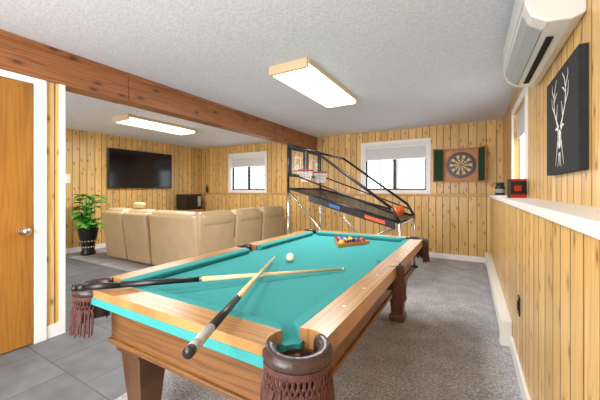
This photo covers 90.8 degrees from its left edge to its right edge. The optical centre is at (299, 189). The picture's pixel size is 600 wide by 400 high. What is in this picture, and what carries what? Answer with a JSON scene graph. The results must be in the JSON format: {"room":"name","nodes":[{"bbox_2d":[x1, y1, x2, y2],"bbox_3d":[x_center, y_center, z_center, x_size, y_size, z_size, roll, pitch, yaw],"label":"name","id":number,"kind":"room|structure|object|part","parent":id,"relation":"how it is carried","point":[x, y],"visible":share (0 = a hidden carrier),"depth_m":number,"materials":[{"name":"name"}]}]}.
{"room":"game room","nodes":[
{"label":"game room","id":0,"kind":"room"},
{"bbox_2d":[0,80,58,354],"bbox_3d":[-2.735,0.160,1.322,0.120,2.080,2.755,0,0,30],"label":"wall partition","id":1,"kind":"structure","parent":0,"point":[52,88],"depth_m":2.43,"materials":[{"name":"brown wood"}]},
{"bbox_2d":[0,77,32,353],"bbox_3d":[-2.287,0.185,1.952,0.023,2.010,0.815,0,0,30],"label":"door","id":2,"kind":"structure","parent":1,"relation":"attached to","point":[16,97],"depth_m":2.21,"materials":[{"name":"brown wood"}]},
{"bbox_2d":[17,226,24,234],"bbox_3d":[-2.097,0.310,2.244,0.016,0.066,0.066,0,0,30],"label":"rosette","id":3,"kind":"object","parent":2,"relation":"attached to","point":[20,228],"visible":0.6,"depth_m":2.22,"materials":[{"name":"silver metal"}]},
{"bbox_3d":[-2.077,0.310,2.233,0.030,0.024,0.024,0,0,30],"label":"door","id":4,"kind":"structure","parent":3,"relation":"attached to","visible":0},
{"bbox_2d":[21,227,31,234],"bbox_3d":[-2.051,0.310,2.218,0.060,0.060,0.060,0,0,30],"label":"handle","id":5,"kind":"object","parent":4,"relation":"attached to","point":[25,231],"visible":1,"depth_m":2.20,"materials":[{"name":"silver metal"}]},
{"bbox_2d":[0,69,46,343],"bbox_3d":[-2.286,0.163,1.949,0.028,2.075,0.990,0,0,30],"label":"door frame","id":6,"kind":"structure","parent":1,"relation":"attached to","point":[39,85],"depth_m":2.33,"materials":[{"name":"white paint"}]},
{"bbox_2d":[47,322,62,338],"bbox_3d":[-2.016,1.150,2.434,0.015,0.100,0.110,0,0,30],"label":"baseboard","id":7,"kind":"structure","parent":1,"relation":"attached to","point":[55,329],"depth_m":2.42,"materials":[{"name":"white paint"}]},
{"bbox_2d":[59,84,62,321],"bbox_3d":[-1.995,0.110,2.471,0.017,1.980,0.025,0,0,30],"label":"trim corner","id":8,"kind":"structure","parent":1,"relation":"attached to","point":[60,85],"depth_m":2.46,"materials":[{"name":"white paint"}]},
{"bbox_2d":[63,85,64,332],"bbox_3d":[-2.041,0.160,2.521,0.145,2.080,0.015,0,0,30],"label":"trim","id":9,"kind":"structure","parent":1,"relation":"attached to","point":[63,85],"depth_m":2.48,"materials":[{"name":"white wood"}]},
{"bbox_2d":[0,257,165,399],"bbox_3d":[-1.579,1.250,3.365,7.340,0.100,7.750,0,0,30],"label":"floor","id":10,"kind":"structure","parent":0,"point":[62,366],"depth_m":2.02,"materials":[{"name":"tile"}]},
{"bbox_2d":[65,247,522,399],"bbox_3d":[-1.703,1.194,3.350,6.840,0.012,7.300,0,0,30],"label":"carpet","id":11,"kind":"object","parent":10,"relation":"on","point":[447,346],"visible":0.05,"depth_m":2.20,"materials":[{"name":"grey carpet"}]},
{"bbox_2d":[69,194,108,255],"bbox_3d":[-3.898,0.630,5.447,0.679,1.117,0.599,0,0,30],"label":"potted plant","id":12,"kind":"object","parent":11,"relation":"on","point":[87,235],"visible":0.99,"depth_m":5.37,"materials":[{"name":"green plant"}]},
{"bbox_3d":[-3.898,0.948,5.449,0.330,0.480,0.330,0,0,30],"label":"tall planter","id":13,"kind":"part","parent":12,"relation":"part of","materials":[{"name":"black plastic"}]},
{"bbox_2d":[175,209,203,211],"bbox_3d":[-2.852,0.844,7.651,0.469,0.688,0.600,0,0,30],"label":"media cabinet","id":14,"kind":"object","parent":11,"relation":"on","point":[194,210],"visible":0.18,"depth_m":7.59,"materials":[{"name":"brown wood"}]},
{"bbox_2d":[176,194,200,209],"bbox_3d":[-2.860,0.305,7.655,0.392,0.390,0.500,0,0,30],"label":"microwave oven","id":15,"kind":"object","parent":14,"relation":"on","point":[183,201],"visible":0.99,"depth_m":7.49,"materials":[{"name":"black plastic"}]},
{"bbox_2d":[102,206,286,265],"bbox_3d":[-1.887,0.749,5.642,2.550,0.878,2.454,0,0,30],"label":"sectional sofa","id":16,"kind":"object","parent":11,"relation":"on","point":[147,236],"visible":0.9,"depth_m":4.57,"materials":[{"name":"beige leather"}]},
{"bbox_2d":[133,202,145,208],"bbox_3d":[-2.638,0.254,4.872,0.260,0.104,0.121,0,0,30],"label":"throw pillow","id":17,"kind":"object","parent":16,"relation":"on","point":[140,205],"visible":1,"depth_m":4.81,"materials":[{"name":"beige fabric"}]},
{"bbox_3d":[-0.685,0.875,6.244,0.910,0.590,0.210,0,0,30],"label":"arm","id":18,"kind":"part","parent":16,"relation":"part of","materials":[{"name":"beige leather"}]},
{"bbox_2d":[69,229,429,399],"bbox_3d":[0.059,0.818,2.103,1.352,0.740,2.429,0,0,30],"label":"pool table","id":19,"kind":"object","parent":11,"relation":"on","point":[288,337],"visible":0.96,"depth_m":1.30,"materials":[{"name":"teal fabric"}]},
{"bbox_3d":[-0.780,0.959,1.489,0.184,0.458,0.184,0,0,30],"label":"leg","id":20,"kind":"part","parent":19,"relation":"part of","materials":[{"name":"brown wood"}]},
{"bbox_2d":[121,248,249,280],"bbox_3d":[-0.635,0.474,1.879,0.051,0.050,0.947,0,0,30],"label":"cushion","id":21,"kind":"object","parent":19,"relation":"on","point":[176,270],"depth_m":1.80,"materials":[{"name":"teal fabric"}]},
{"bbox_3d":[0.059,0.626,2.102,1.080,0.228,2.160,0,0,30],"label":"apron molding","id":22,"kind":"part","parent":19,"relation":"part of","materials":[{"name":"brown wood"}]},
{"bbox_2d":[71,268,344,291],"bbox_3d":[-0.357,0.446,1.531,1.351,0.072,0.030,0,0,-22],"label":"pool cue","id":23,"kind":"object","parent":19,"relation":"on","point":[123,284],"visible":1,"depth_m":1.42,"materials":[{"name":"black wood"}]},
{"bbox_3d":[-0.432,0.482,2.386,0.105,0.065,2.055,0,0,30],"label":"rail","id":24,"kind":"part","parent":19,"relation":"part of","materials":[{"name":"brown wood"}]},
{"bbox_2d":[182,256,274,358],"bbox_3d":[-0.225,0.425,1.371,0.030,0.079,1.298,0,0,4],"label":"pool cue","id":25,"kind":"object","parent":19,"relation":"on","point":[191,349],"visible":1,"depth_m":0.89,"materials":[{"name":"black wood"}]},
{"bbox_2d":[257,231,312,249],"bbox_3d":[-0.095,0.474,2.815,0.051,0.050,0.947,0,0,30],"label":"cushion","id":26,"kind":"object","parent":19,"relation":"on","point":[293,238],"depth_m":2.70,"materials":[{"name":"teal fabric"}]},
{"bbox_2d":[286,253,293,260],"bbox_3d":[-0.067,0.459,2.025,0.057,0.057,0.057,0,0,30],"label":"cue ball","id":27,"kind":"object","parent":19,"relation":"on","point":[290,257],"visible":1,"depth_m":2.00,"materials":[{"name":"beige"}]},
{"bbox_2d":[293,264,377,338],"bbox_3d":[0.213,0.474,1.389,0.051,0.050,0.947,0,0,30],"label":"cushion","id":28,"kind":"object","parent":19,"relation":"on","point":[305,319],"depth_m":1.18,"materials":[{"name":"teal fabric"}]},
{"bbox_2d":[334,236,368,246],"bbox_3d":[0.405,0.459,2.641,0.348,0.057,0.313,0,0,30],"label":"triangle","id":29,"kind":"object","parent":19,"relation":"on","point":[342,241],"visible":1,"depth_m":2.61,"materials":[{"name":"brown wood"}]},
{"bbox_3d":[0.550,0.482,1.818,0.105,0.065,2.055,0,0,30],"label":"rail","id":30,"kind":"part","parent":19,"relation":"part of","materials":[{"name":"brown wood"}]},
{"bbox_2d":[376,239,408,263],"bbox_3d":[0.753,0.474,2.325,0.051,0.050,0.947,0,0,30],"label":"cushion","id":31,"kind":"object","parent":19,"relation":"on","point":[395,249],"depth_m":2.17,"materials":[{"name":"teal fabric"}]},
{"bbox_3d":[0.898,0.959,2.715,0.184,0.458,0.184,0,0,30],"label":"leg","id":32,"kind":"part","parent":19,"relation":"part of","materials":[{"name":"brown wood"}]},
{"bbox_2d":[287,143,417,273],"bbox_3d":[0.801,0.246,4.457,1.670,1.883,1.118,0,0,30],"label":"game","id":33,"kind":"object","parent":11,"relation":"on","point":[399,210],"visible":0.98,"depth_m":4.36,"materials":[{"name":"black metal"}]},
{"bbox_3d":[-0.175,-0.320,4.397,0.034,0.720,0.036,0,0,30],"label":"post","id":34,"kind":"part","parent":33,"relation":"part of","materials":[{"name":"black plastic"}]},
{"bbox_3d":[-0.175,0.605,4.397,0.028,1.130,0.030,0,0,30],"label":"post","id":35,"kind":"part","parent":33,"relation":"part of","materials":[{"name":"silver metal"}]},
{"bbox_3d":[0.365,0.605,5.332,0.028,1.130,0.030,0,0,30],"label":"post","id":36,"kind":"part","parent":33,"relation":"part of","materials":[{"name":"silver metal"}]},
{"bbox_2d":[329,203,339,209],"bbox_3d":[0.466,0.227,4.008,0.160,0.088,0.004,0,0,30],"label":"print","id":37,"kind":"object","parent":33,"relation":"attached to","point":[335,206],"depth_m":4.01,"materials":[{"name":"blue plastic"}]},
{"bbox_3d":[0.505,0.025,4.004,1.537,0.571,0.021,0,0,30],"label":"net rail","id":38,"kind":"part","parent":33,"relation":"part of","materials":[{"name":"black plastic"}]},
{"bbox_3d":[0.526,0.190,3.992,1.589,0.453,0.032,0,0,30],"label":"ramp rail","id":39,"kind":"part","parent":33,"relation":"part of","materials":[{"name":"black plastic"}]},
{"bbox_3d":[0.523,-0.135,3.994,1.622,1.088,0.038,0,0,30],"label":"rail","id":40,"kind":"part","parent":33,"relation":"part of","materials":[{"name":"black plastic"}]},
{"bbox_3d":[1.045,0.025,4.939,1.537,0.571,0.021,0,0,30],"label":"net rail","id":41,"kind":"part","parent":33,"relation":"part of","materials":[{"name":"black plastic"}]},
{"bbox_3d":[1.066,0.190,4.927,1.589,0.453,0.032,0,0,30],"label":"ramp rail","id":42,"kind":"part","parent":33,"relation":"part of","materials":[{"name":"black plastic"}]},
{"bbox_3d":[1.063,-0.135,4.929,1.622,1.088,0.038,0,0,30],"label":"rail","id":43,"kind":"part","parent":33,"relation":"part of","materials":[{"name":"black plastic"}]},
{"bbox_2d":[365,215,384,224],"bbox_3d":[0.943,0.373,3.733,0.260,0.114,0.004,0,0,30],"label":"print","id":44,"kind":"object","parent":33,"relation":"attached to","point":[378,219],"depth_m":3.72,"materials":[{"name":"orange paint"}]},
{"bbox_3d":[1.210,0.785,3.597,0.028,0.770,0.030,0,0,30],"label":"leg","id":45,"kind":"part","parent":33,"relation":"part of","materials":[{"name":"silver metal"}]},
{"bbox_3d":[1.750,0.785,4.532,0.028,0.770,0.030,0,0,30],"label":"leg","id":46,"kind":"part","parent":33,"relation":"part of","materials":[{"name":"silver metal"}]},
{"bbox_2d":[65,128,201,248],"bbox_3d":[-4.692,0.020,5.163,0.150,2.360,7.450,0,0,30],"label":"wall","id":47,"kind":"structure","parent":0,"point":[86,153],"depth_m":6.18,"materials":[{"name":"brown wood"}]},
{"bbox_2d":[65,174,69,182],"bbox_3d":[-4.370,-0.215,5.554,0.018,0.170,0.110,0,0,30],"label":"switch plate","id":48,"kind":"object","parent":47,"relation":"attached to","point":[67,176],"visible":0.6,"depth_m":5.56,"materials":[{"name":"white paint"}]},
{"bbox_2d":[65,243,105,253],"bbox_3d":[-4.663,1.150,5.048,0.015,0.100,7.280,0,0,30],"label":"baseboard","id":49,"kind":"structure","parent":47,"relation":"attached to","point":[103,245],"depth_m":5.70,"materials":[{"name":"white paint"}]},
{"bbox_2d":[108,148,171,187],"bbox_3d":[-3.619,-0.460,6.789,0.083,0.840,1.500,0,0,30],"label":"wall-mounted television","id":50,"kind":"object","parent":47,"relation":"attached to","point":[126,168],"visible":1,"depth_m":6.67,"materials":[{"name":"black plastic"}]},
{"bbox_2d":[0,0,516,148],"bbox_3d":[-1.587,-1.210,3.370,7.320,0.100,7.750,0,0,30],"label":"ceiling","id":51,"kind":"structure","parent":0,"point":[407,64],"depth_m":2.50,"materials":[{"name":"white paint"}]},
{"bbox_2d":[113,114,196,134],"bbox_3d":[-2.470,-1.115,5.162,0.424,0.089,1.310,0,0,30],"label":"ceiling light fixture","id":52,"kind":"object","parent":51,"relation":"attached to","point":[127,119],"depth_m":4.95,"materials":[{"name":"white plastic"}]},
{"bbox_2d":[0,35,316,149],"bbox_3d":[-1.570,-1.020,3.360,0.180,0.280,7.450,0,0,30],"label":"beam","id":53,"kind":"structure","parent":51,"relation":"attached to","point":[78,77],"depth_m":2.93,"materials":[{"name":"brown wood"}]},
{"bbox_2d":[0,29,316,138],"bbox_3d":[-1.486,-1.140,3.312,0.015,0.040,7.450,0,0,30],"label":"strip","id":54,"kind":"object","parent":53,"relation":"attached to","point":[4,33],"visible":1,"depth_m":2.86,"materials":[{"name":"brown wood"}]},
{"bbox_2d":[269,57,356,108],"bbox_3d":[0.210,-1.115,3.244,0.424,0.089,1.310,0,0,30],"label":"ceiling light fixture","id":55,"kind":"object","parent":51,"relation":"attached to","point":[303,75],"depth_m":2.97,"materials":[{"name":"white plastic"}]},
{"bbox_2d":[201,194,489,256],"bbox_3d":[0.197,0.655,6.641,6.840,1.090,0.300,0,0,30],"label":"wall","id":56,"kind":"structure","parent":0,"point":[457,225],"depth_m":5.36,"materials":[{"name":"brown wood"}]},
{"bbox_2d":[197,192,487,196],"bbox_3d":[0.140,0.090,6.573,6.810,0.040,0.175,0,0,30],"label":"trim","id":57,"kind":"structure","parent":56,"relation":"on","point":[355,194],"depth_m":5.64,"materials":[{"name":"brown wood"}]},
{"bbox_2d":[416,252,484,262],"bbox_3d":[0.118,1.144,6.505,6.840,0.088,0.015,0,0,30],"label":"baseboard","id":58,"kind":"structure","parent":56,"relation":"attached to","point":[431,254],"depth_m":5.02,"materials":[{"name":"white paint"}]},
{"bbox_2d":[202,119,502,193],"bbox_3d":[0.377,-0.535,6.624,7.170,1.250,0.150,0,0,30],"label":"wall","id":59,"kind":"structure","parent":0,"point":[489,133],"depth_m":6.15,"materials":[{"name":"brown wood"}]},
{"bbox_2d":[230,154,264,190],"bbox_3d":[-1.310,-0.435,7.592,1.140,0.910,0.140,0,0,30],"label":"window","id":60,"kind":"structure","parent":59,"relation":"in","point":[231,168],"depth_m":7.73,"materials":[{"name":"white paint"}]},
{"bbox_2d":[232,155,264,166],"bbox_3d":[-1.328,-0.740,7.559,1.090,0.260,0.005,0,0,30],"label":"roller blind","id":61,"kind":"object","parent":60,"relation":"attached to","point":[253,161],"visible":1,"depth_m":7.55,"materials":[{"name":"white"}]},
{"bbox_2d":[232,155,264,158],"bbox_3d":[-1.327,-0.845,7.562,1.090,0.044,0.044,0,0,30],"label":"tube","id":62,"kind":"object","parent":60,"relation":"attached to","point":[256,155],"visible":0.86,"depth_m":7.53,"materials":[{"name":"white paint"}]},
{"bbox_3d":[-1.302,-0.435,7.605,1.100,0.870,0.050,0,0,30],"label":"sash","id":63,"kind":"part","parent":60,"relation":"part of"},
{"bbox_3d":[-1.286,-0.435,7.633,0.570,0.810,0.015,0,0,30],"label":"storm mullion","id":64,"kind":"part","parent":60,"relation":"part of","materials":[{"name":"black metal"}]},
{"bbox_2d":[228,151,266,192],"bbox_3d":[-1.349,-0.440,7.523,1.260,1.020,0.020,0,0,30],"label":"window frame","id":65,"kind":"structure","parent":59,"relation":"attached to","point":[260,152],"depth_m":7.48,"materials":[{"name":"white paint"}]},
{"bbox_2d":[364,141,426,190],"bbox_3d":[1.847,-0.435,5.769,1.190,0.910,0.140,0,0,30],"label":"window","id":66,"kind":"structure","parent":59,"relation":"in","point":[394,161],"depth_m":5.76,"materials":[{"name":"white metal"}]},
{"bbox_2d":[365,143,425,148],"bbox_3d":[1.830,-0.845,5.739,1.140,0.044,0.044,0,0,30],"label":"tube","id":67,"kind":"object","parent":66,"relation":"attached to","point":[419,144],"visible":0.98,"depth_m":5.71,"materials":[{"name":"white paint"}]},
{"bbox_2d":[365,157,425,160],"bbox_3d":[1.828,-0.600,5.737,1.140,0.020,0.016,0,0,30],"label":"rail","id":68,"kind":"object","parent":66,"relation":"attached to","point":[413,157],"visible":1,"depth_m":5.72,"materials":[{"name":"white paint"}]},
{"bbox_3d":[1.871,-0.435,5.811,0.595,0.810,0.015,0,0,30],"label":"storm mullion","id":69,"kind":"part","parent":66,"relation":"part of","materials":[{"name":"black metal"}]},
{"bbox_2d":[366,143,425,159],"bbox_3d":[1.828,-0.740,5.737,1.140,0.260,0.005,0,0,30],"label":"roller blind","id":70,"kind":"object","parent":66,"relation":"attached to","point":[410,151],"visible":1,"depth_m":5.71,"materials":[{"name":"white"}]},
{"bbox_2d":[361,138,430,193],"bbox_3d":[1.807,-0.440,5.700,1.310,1.020,0.020,0,0,30],"label":"window frame","id":71,"kind":"structure","parent":59,"relation":"attached to","point":[428,140],"depth_m":5.58,"materials":[{"name":"white paint"}]},
{"bbox_2d":[433,145,486,181],"bbox_3d":[2.704,-0.430,5.048,0.801,0.580,0.251,0,0,30],"label":"cabinet","id":72,"kind":"object","parent":59,"relation":"attached to","point":[456,164],"visible":1,"depth_m":5.10,"materials":[{"name":"brown wood"}]},
{"bbox_3d":[2.428,-0.430,5.197,0.200,0.580,0.020,0,0,-5],"label":"cabinet door","id":73,"kind":"part","parent":72,"relation":"part of","materials":[{"name":"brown wood"}]},
{"bbox_3d":[2.777,-0.430,5.111,0.540,0.580,0.069,0,0,30],"label":"cabinet frame","id":74,"kind":"part","parent":72,"relation":"part of","materials":[{"name":"brown wood"}]},
{"bbox_3d":[2.984,-0.430,4.846,0.020,0.580,0.200,0,0,0],"label":"cabinet door","id":75,"kind":"part","parent":72,"relation":"part of","materials":[{"name":"brown wood"}]},
{"bbox_2d":[490,198,599,399],"bbox_3d":[1.477,0.655,1.688,0.330,1.090,7.600,0,0,30],"label":"wall","id":76,"kind":"structure","parent":0,"point":[553,268],"depth_m":1.16,"materials":[{"name":"brown wood"}]},
{"bbox_2d":[485,252,511,346],"bbox_3d":[2.277,1.091,3.483,0.077,0.193,2.850,0,0,30],"label":"baseboard heater","id":77,"kind":"object","parent":76,"relation":"attached to","point":[504,322],"visible":0.89,"depth_m":2.61,"materials":[{"name":"white paint"}]},
{"bbox_2d":[517,295,519,316],"bbox_3d":[1.402,0.740,1.899,0.011,0.120,0.070,0,0,30],"label":"wall outlet","id":78,"kind":"object","parent":76,"relation":"attached to","point":[518,300],"visible":1,"depth_m":1.89,"materials":[{"name":"black plastic"}]},
{"bbox_3d":[1.403,0.740,1.898,0.007,0.120,0.070,0,0,30],"label":"plate","id":79,"kind":"part","parent":78,"relation":"part of","materials":[{"name":"black plastic"}]},
{"bbox_2d":[510,336,529,399],"bbox_3d":[0.507,1.144,0.354,0.015,0.088,4.320,0,0,30],"label":"baseboard","id":80,"kind":"structure","parent":76,"relation":"attached to","point":[525,395],"depth_m":1.83,"materials":[{"name":"white paint"}]},
{"bbox_2d":[488,194,599,239],"bbox_3d":[1.361,0.090,1.668,0.210,0.040,7.450,0,0,30],"label":"trim","id":81,"kind":"structure","parent":76,"relation":"on","point":[583,219],"depth_m":1.02,"materials":[{"name":"white paint"}]},
{"bbox_2d":[495,182,504,194],"bbox_3d":[2.862,-0.020,4.237,0.122,0.180,0.122,0,0,30],"label":"candle jar","id":82,"kind":"object","parent":81,"relation":"on","point":[499,188],"visible":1,"depth_m":4.19,"materials":[{"name":"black glass"}]},
{"bbox_2d":[507,179,526,197],"bbox_3d":[1.962,-0.015,2.676,0.130,0.169,0.063,0,0,10],"label":"game box","id":83,"kind":"object","parent":81,"relation":"on","point":[516,188],"visible":1,"depth_m":2.65,"materials":[{"name":"black cardboard"}]},
{"bbox_2d":[514,186,520,190],"bbox_3d":[1.949,-0.015,2.648,0.055,0.050,0.003,0,0,10],"label":"print","id":84,"kind":"object","parent":83,"relation":"attached to","point":[516,188],"depth_m":2.65,"materials":[{"name":"red paper"}]},
{"bbox_2d":[503,0,599,207],"bbox_3d":[1.517,-0.535,1.578,0.150,1.250,7.450,0,0,30],"label":"wall","id":85,"kind":"structure","parent":0,"point":[582,187],"depth_m":1.66,"materials":[{"name":"brown wood"}]},
{"bbox_2d":[511,87,527,193],"bbox_3d":[2.336,-0.465,3.166,0.020,1.010,1.100,0,0,30],"label":"window frame","id":86,"kind":"structure","parent":85,"relation":"attached to","point":[524,93],"depth_m":2.74,"materials":[{"name":"white paint"}]},
{"bbox_2d":[517,104,523,139],"bbox_3d":[2.373,-0.755,3.145,0.005,0.310,0.960,0,0,30],"label":"roller blind","id":87,"kind":"object","parent":85,"relation":"attached to","point":[520,115],"visible":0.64,"depth_m":3.31,"materials":[{"name":"white"}]},
{"bbox_2d":[520,134,523,178],"bbox_3d":[2.414,-0.465,3.121,0.040,0.890,0.980,0,0,30],"label":"window","id":88,"kind":"structure","parent":85,"relation":"in","point":[522,136],"depth_m":3.51,"materials":[{"name":"white paint"}]},
{"bbox_2d":[503,0,586,86],"bbox_3d":[1.459,-0.956,1.859,0.230,0.358,1.120,0,0,30],"label":"air conditioner","id":89,"kind":"object","parent":85,"relation":"attached to","point":[538,30],"visible":1,"depth_m":1.59,"materials":[{"name":"white plastic"}]},
{"bbox_3d":[1.342,-1.007,1.881,0.005,0.184,1.000,0,0,30],"label":"panel","id":90,"kind":"part","parent":89,"relation":"part of","materials":[{"name":"white plastic"}]},
{"bbox_2d":[547,42,588,175],"bbox_3d":[1.413,-0.370,1.586,0.036,0.560,0.640,0,0,30],"label":"wall art","id":91,"kind":"object","parent":85,"relation":"attached to","point":[568,91],"visible":1,"depth_m":1.44,"materials":[{"name":"black fabric"}]},
{"label":"outside","id":92,"kind":"structure","parent":0,"visible":0},
{"bbox_3d":[7.282,1.050,22.613,50.000,0.900,33.550,0,0,30],"label":"snowy ground","id":93,"kind":"structure","parent":92,"visible":0},
{"bbox_2d":[255,158,424,188],"bbox_3d":[1.525,-3.057,18.028,24.314,7.324,11.348,0,0,30],"label":"bare trees","id":94,"kind":"object","parent":93,"relation":"on","point":[422,159],"visible":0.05,"depth_m":17.82,"materials":[{"name":"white plant"}]}
]}

